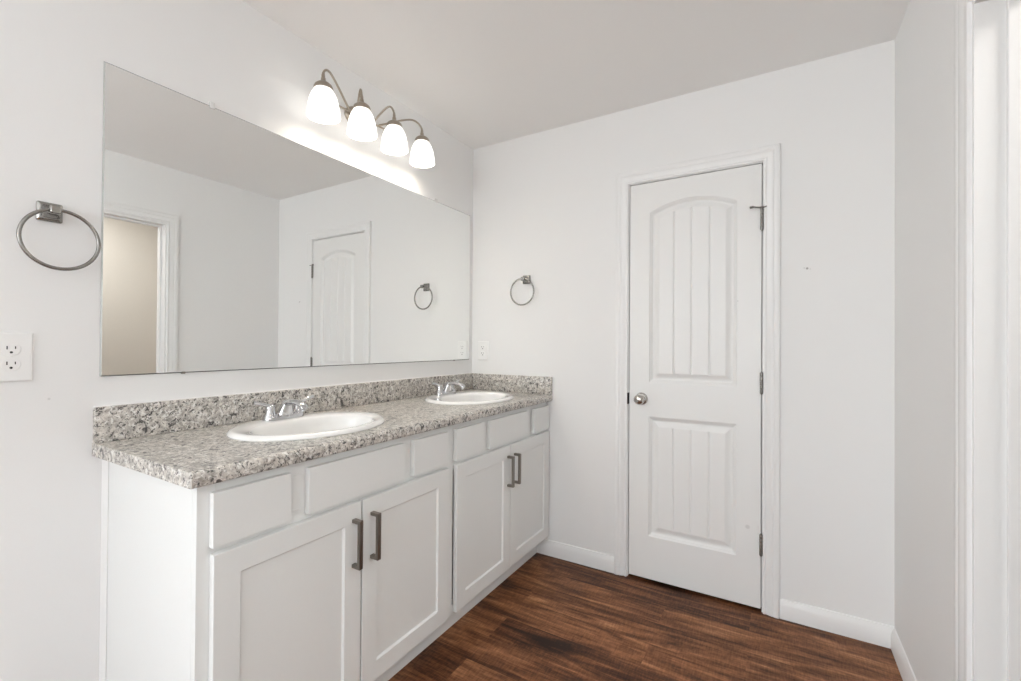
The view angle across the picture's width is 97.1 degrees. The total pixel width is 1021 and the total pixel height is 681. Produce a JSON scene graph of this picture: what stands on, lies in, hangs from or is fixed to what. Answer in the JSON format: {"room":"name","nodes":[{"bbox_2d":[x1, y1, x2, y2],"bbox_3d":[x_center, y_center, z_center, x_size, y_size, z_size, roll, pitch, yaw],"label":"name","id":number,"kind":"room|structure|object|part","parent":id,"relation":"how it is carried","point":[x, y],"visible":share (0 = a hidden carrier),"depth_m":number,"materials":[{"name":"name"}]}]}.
{"room":"bathroom","nodes":[
{"label":"bathroom","id":0,"kind":"room"},
{"bbox_2d":[0,0,473,680],"bbox_3d":[-1.976,-0.029,0.055,0.120,2.440,6.600,0,0,31],"label":"wall","id":1,"kind":"structure","parent":0,"point":[229,54],"depth_m":1.25,"materials":[{"name":"paint"}]},
{"bbox_2d":[0,332,33,381],"bbox_3d":[-1.261,0.042,1.138,0.008,0.124,0.080,0,0,31],"label":"electrical outlet","id":2,"kind":"object","parent":1,"relation":"attached to","point":[16,349],"visible":1,"depth_m":1.14,"materials":[{"name":"white plastic"}]},
{"bbox_2d":[1,344,20,354],"bbox_3d":[-1.259,0.022,1.137,0.004,0.029,0.034,0,0,31],"label":"receptacle","id":3,"kind":"object","parent":2,"relation":"attached to","point":[6,349],"depth_m":1.14,"materials":[{"name":"white plastic"}]},
{"bbox_2d":[1,359,20,370],"bbox_3d":[-1.260,0.061,1.137,0.004,0.029,0.034,0,0,31],"label":"receptacle","id":4,"kind":"object","parent":2,"relation":"attached to","point":[6,364],"depth_m":1.14,"materials":[{"name":"white plastic"}]},
{"bbox_2d":[16,201,100,270],"bbox_3d":[-1.198,-0.275,1.196,0.056,0.181,0.163,0,0,31],"label":"towel ring","id":5,"kind":"object","parent":1,"relation":"attached to","point":[45,211],"visible":1,"depth_m":1.18,"materials":[{"name":"silver metal"}]},
{"bbox_3d":[-1.223,-0.341,1.197,0.012,0.050,0.050,0,0,31],"label":"wall plate","id":6,"kind":"part","parent":5,"relation":"part of","materials":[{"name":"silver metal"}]},
{"bbox_3d":[-1.199,-0.340,1.183,0.045,0.034,0.034,0,0,31],"label":"post","id":7,"kind":"part","parent":5,"relation":"part of","materials":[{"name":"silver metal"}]},
{"bbox_2d":[92,373,472,442],"bbox_3d":[-0.707,0.248,2.065,0.020,0.101,1.842,0,0,31],"label":"backsplash","id":8,"kind":"structure","parent":1,"relation":"attached to","point":[117,422],"depth_m":1.58,"materials":[{"name":"stone"}]},
{"bbox_2d":[99,61,469,376],"bbox_3d":[-0.712,-0.346,2.062,0.010,0.922,1.792,0,0,31],"label":"wall mirror","id":9,"kind":"object","parent":1,"relation":"attached to","point":[229,242],"visible":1,"depth_m":1.66,"materials":[{"name":"clear glass"}]},
{"bbox_2d":[306,69,434,167],"bbox_3d":[-0.618,-0.995,2.048,0.183,0.210,0.702,0,1,31],"label":"vanity light","id":10,"kind":"object","parent":1,"relation":"attached to","point":[323,106],"visible":1,"depth_m":1.96,"materials":[{"name":"white glass"}]},
{"bbox_3d":[-0.740,-0.942,1.786,0.126,0.114,0.126,0,1,31],"label":"lamp shade","id":11,"kind":"part","parent":10,"relation":"part of","materials":[{"name":"white glass"}]},
{"bbox_3d":[-0.727,-1.057,1.892,0.014,0.076,0.230,0,0,7],"label":"arm","id":12,"kind":"part","parent":10,"relation":"part of","materials":[{"name":"silver metal"}]},
{"bbox_3d":[-0.669,-1.060,1.991,0.014,0.077,0.112,1,0,-33],"label":"arm","id":13,"kind":"part","parent":10,"relation":"part of","materials":[{"name":"silver metal"}]},
{"bbox_3d":[-0.642,-0.945,1.951,0.126,0.114,0.126,0,1,31],"label":"lamp shade","id":14,"kind":"part","parent":10,"relation":"part of","materials":[{"name":"white glass"}]},
{"bbox_3d":[-0.594,-1.062,2.119,0.112,0.079,0.014,0,0,4],"label":"arm","id":15,"kind":"part","parent":10,"relation":"part of","materials":[{"name":"silver metal"}]},
{"bbox_3d":[-0.545,-0.949,2.116,0.126,0.114,0.126,0,1,31],"label":"lamp shade","id":16,"kind":"part","parent":10,"relation":"part of","materials":[{"name":"white glass"}]},
{"bbox_3d":[-0.534,-1.063,2.217,0.229,0.083,0.014,1,0,-36],"label":"arm","id":17,"kind":"part","parent":10,"relation":"part of","materials":[{"name":"silver metal"}]},
{"bbox_3d":[-0.447,-0.953,2.282,0.126,0.114,0.126,0,1,31],"label":"lamp shade","id":18,"kind":"part","parent":10,"relation":"part of","materials":[{"name":"white glass"}]},
{"bbox_2d":[243,0,909,148],"bbox_3d":[-0.314,-1.291,-0.548,3.590,0.100,7.470,0,0,31],"label":"ceiling","id":19,"kind":"structure","parent":0,"point":[483,72],"depth_m":1.86,"materials":[{"name":"paint"}]},
{"bbox_2d":[388,553,902,680],"bbox_3d":[-0.331,1.249,-0.566,3.590,0.100,7.470,0,0,31],"label":"floor","id":20,"kind":"structure","parent":0,"point":[552,618],"depth_m":1.84,"materials":[{"name":"brown wood"}]},
{"bbox_2d":[99,402,548,680],"bbox_3d":[-0.461,0.776,1.926,0.586,0.878,1.820,0,0,31],"label":"vanity cabinet","id":21,"kind":"object","parent":20,"relation":"on","point":[349,565],"visible":0.92,"depth_m":1.29,"materials":[{"name":"white paint"}]},
{"bbox_3d":[-0.951,0.767,1.169,0.514,0.878,0.012,0,0,31],"label":"panel","id":22,"kind":"part","parent":21,"relation":"part of","materials":[{"name":"white paint"}]},
{"bbox_3d":[-0.643,0.418,1.127,0.018,0.128,0.194,0,0,31],"label":"drawer","id":23,"kind":"part","parent":21,"relation":"part of","materials":[{"name":"white paint"}]},
{"bbox_3d":[-0.585,0.797,1.227,0.018,0.598,0.430,0,0,31],"label":"cabinet door","id":24,"kind":"part","parent":21,"relation":"part of","materials":[{"name":"white paint"}]},
{"bbox_2d":[92,373,551,488],"bbox_3d":[-0.472,0.266,1.926,0.564,0.140,1.842,0,0,31],"label":"countertop","id":25,"kind":"structure","parent":21,"relation":"on","point":[184,442],"depth_m":1.45,"materials":[{"name":"stone"}]},
{"bbox_2d":[252,395,313,420],"bbox_3d":[-0.816,0.244,1.629,0.177,0.074,0.177,1,0,-16],"label":"faucet","id":26,"kind":"object","parent":25,"relation":"on","point":[289,408],"visible":1,"depth_m":1.60,"materials":[{"name":"silver metal"}]},
{"bbox_3d":[-0.860,0.239,1.574,0.043,0.066,0.087,0,0,31],"label":"lever handle","id":27,"kind":"part","parent":26,"relation":"part of","materials":[{"name":"silver metal"}]},
{"bbox_3d":[-0.823,0.273,1.637,0.052,0.016,0.152,0,0,31],"label":"plate","id":28,"kind":"part","parent":26,"relation":"part of","materials":[{"name":"silver metal"}]},
{"bbox_3d":[-0.777,0.239,1.610,0.147,0.059,0.062,0,0,31],"label":"spout","id":29,"kind":"part","parent":26,"relation":"part of","materials":[{"name":"silver metal"}]},
{"bbox_3d":[-0.785,0.241,1.700,0.043,0.066,0.087,0,0,31],"label":"lever handle","id":30,"kind":"part","parent":26,"relation":"part of","materials":[{"name":"silver metal"}]},
{"bbox_2d":[226,412,384,441],"bbox_3d":[-0.681,0.360,1.552,0.424,0.160,0.524,0,0,31],"label":"oval sink","id":31,"kind":"object","parent":25,"relation":"in","point":[323,424],"visible":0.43,"depth_m":1.58,"materials":[{"name":"white ceramic"}]},
{"bbox_2d":[432,379,464,395],"bbox_3d":[-0.343,0.253,2.429,0.177,0.074,0.177,1,0,-16],"label":"faucet","id":32,"kind":"object","parent":25,"relation":"on","point":[449,387],"visible":1,"depth_m":2.39,"materials":[{"name":"silver metal"}]},
{"bbox_3d":[-0.387,0.248,2.373,0.043,0.066,0.087,0,0,31],"label":"lever handle","id":33,"kind":"part","parent":32,"relation":"part of","materials":[{"name":"silver metal"}]},
{"bbox_3d":[-0.350,0.282,2.436,0.052,0.016,0.152,0,0,31],"label":"plate","id":34,"kind":"part","parent":32,"relation":"part of","materials":[{"name":"silver metal"}]},
{"bbox_3d":[-0.303,0.248,2.409,0.147,0.059,0.062,0,0,31],"label":"spout","id":35,"kind":"part","parent":32,"relation":"part of","materials":[{"name":"silver metal"}]},
{"bbox_2d":[425,391,513,404],"bbox_3d":[-0.208,0.369,2.351,0.424,0.160,0.524,0,0,31],"label":"oval sink","id":36,"kind":"object","parent":25,"relation":"in","point":[467,397],"visible":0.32,"depth_m":2.41,"materials":[{"name":"white ceramic"}]},
{"bbox_3d":[-0.471,0.421,1.417,0.018,0.128,0.374,0,0,31],"label":"drawer","id":37,"kind":"part","parent":21,"relation":"part of","materials":[{"name":"white paint"}]},
{"bbox_3d":[-0.467,0.621,1.374,0.035,0.148,0.014,0,0,31],"label":"bar handle","id":38,"kind":"part","parent":21,"relation":"part of","materials":[{"name":"silver metal"}]},
{"bbox_3d":[-0.430,0.621,1.437,0.035,0.148,0.014,0,0,31],"label":"bar handle","id":39,"kind":"part","parent":21,"relation":"part of","materials":[{"name":"silver metal"}]},
{"bbox_3d":[-0.363,0.801,1.602,0.018,0.598,0.430,0,0,31],"label":"cabinet door","id":40,"kind":"part","parent":21,"relation":"part of","materials":[{"name":"white paint"}]},
{"bbox_3d":[-0.303,0.424,1.702,0.018,0.128,0.195,0,0,31],"label":"drawer","id":41,"kind":"part","parent":21,"relation":"part of","materials":[{"name":"white paint"}]},
{"bbox_3d":[-0.509,1.109,1.952,0.475,0.012,1.794,0,0,31],"label":"panel","id":42,"kind":"part","parent":21,"relation":"part of","materials":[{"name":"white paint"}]},
{"bbox_3d":[-0.173,0.426,1.920,0.018,0.128,0.206,0,0,31],"label":"drawer","id":43,"kind":"part","parent":21,"relation":"part of","materials":[{"name":"white paint"}]},
{"bbox_3d":[-0.118,0.806,2.016,0.018,0.598,0.423,0,0,31],"label":"cabinet door","id":44,"kind":"part","parent":21,"relation":"part of","materials":[{"name":"white paint"}]},
{"bbox_3d":[-0.007,0.429,2.201,0.018,0.128,0.369,0,0,31],"label":"drawer","id":45,"kind":"part","parent":21,"relation":"part of","materials":[{"name":"white paint"}]},
{"bbox_3d":[0.002,0.629,2.167,0.035,0.148,0.014,0,0,31],"label":"bar handle","id":46,"kind":"part","parent":21,"relation":"part of","materials":[{"name":"silver metal"}]},
{"bbox_3d":[0.034,0.630,2.221,0.035,0.148,0.014,0,0,31],"label":"bar handle","id":47,"kind":"part","parent":21,"relation":"part of","materials":[{"name":"silver metal"}]},
{"bbox_3d":[0.102,0.810,2.388,0.018,0.598,0.432,0,0,31],"label":"cabinet door","id":48,"kind":"part","parent":21,"relation":"part of","materials":[{"name":"white paint"}]},
{"bbox_3d":[0.166,0.433,2.493,0.018,0.128,0.186,0,0,31],"label":"drawer","id":49,"kind":"part","parent":21,"relation":"part of","materials":[{"name":"white paint"}]},
{"bbox_2d":[472,40,894,625],"bbox_3d":[1.228,0.007,2.063,3.590,2.440,0.120,0,0,31],"label":"wall","id":50,"kind":"structure","parent":0,"point":[544,203],"depth_m":1.99,"materials":[{"name":"paint"}]},
{"bbox_2d":[478,341,487,359],"bbox_3d":[-0.172,0.063,2.817,0.075,0.118,0.008,0,0,31],"label":"electrical outlet","id":51,"kind":"object","parent":50,"relation":"attached to","point":[482,345],"visible":1,"depth_m":2.81,"materials":[{"name":"white plastic"}]},
{"bbox_2d":[510,275,533,305],"bbox_3d":[0.075,-0.294,2.647,0.163,0.181,0.056,0,0,31],"label":"towel ring","id":52,"kind":"object","parent":50,"relation":"attached to","point":[526,279],"visible":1,"depth_m":2.65,"materials":[{"name":"silver metal"}]},
{"bbox_3d":[0.094,-0.359,2.662,0.050,0.050,0.012,0,0,31],"label":"wall plate","id":53,"kind":"part","parent":52,"relation":"part of","materials":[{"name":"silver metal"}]},
{"bbox_2d":[537,539,613,572],"bbox_3d":[0.351,1.181,2.492,0.456,0.086,0.013,0,0,31],"label":"baseboard","id":54,"kind":"structure","parent":50,"relation":"attached to","point":[597,560],"depth_m":2.48,"materials":[{"name":"white paint"}]},
{"bbox_2d":[614,143,780,618],"bbox_3d":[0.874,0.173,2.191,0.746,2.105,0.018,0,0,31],"label":"trim","id":55,"kind":"structure","parent":50,"relation":"attached to","point":[770,154],"depth_m":2.03,"materials":[{"name":"white paint"}]},
{"bbox_2d":[629,164,766,607],"bbox_3d":[0.881,0.203,2.181,0.621,2.018,0.097,0,0,31],"label":"door","id":56,"kind":"structure","parent":50,"relation":"in","point":[696,381],"depth_m":2.18,"materials":[{"name":"white paint"}]},
{"bbox_3d":[0.658,0.299,2.293,0.054,0.054,0.064,0,0,31],"label":"knob","id":57,"kind":"part","parent":56,"relation":"part of","materials":[{"name":"silver metal"}]},
{"bbox_2d":[779,598,894,648],"bbox_3d":[1.360,1.184,1.895,0.394,0.086,0.013,0,0,31],"label":"baseboard","id":58,"kind":"structure","parent":50,"relation":"attached to","point":[861,629],"depth_m":1.89,"materials":[{"name":"white paint"}]},
{"bbox_2d":[894,0,972,680],"bbox_3d":[-0.088,-0.023,-1.062,0.120,2.440,6.600,0,0,31],"label":"wall","id":59,"kind":"structure","parent":0,"point":[924,40],"depth_m":1.43,"materials":[{"name":"paint"}]},
{"bbox_2d":[891,628,916,680],"bbox_3d":[1.328,1.181,1.467,0.013,0.086,0.756,0,0,31],"label":"baseboard","id":60,"kind":"structure","parent":59,"relation":"attached to","point":[905,669],"depth_m":1.66,"materials":[{"name":"white paint"}]},
{"bbox_2d":[954,0,971,680],"bbox_3d":[0.915,0.162,0.769,0.018,2.109,0.885,0,0,31],"label":"trim","id":61,"kind":"structure","parent":59,"relation":"attached to","point":[962,9],"depth_m":1.12,"materials":[{"name":"white paint"}]},
{"bbox_2d":[972,0,1020,680],"bbox_3d":[0.976,0.194,0.736,0.120,2.045,0.762,0,0,31],"label":"trim","id":62,"kind":"structure","parent":59,"relation":"attached to","point":[996,24],"depth_m":1.06,"materials":[{"name":"white paint"}]}
]}

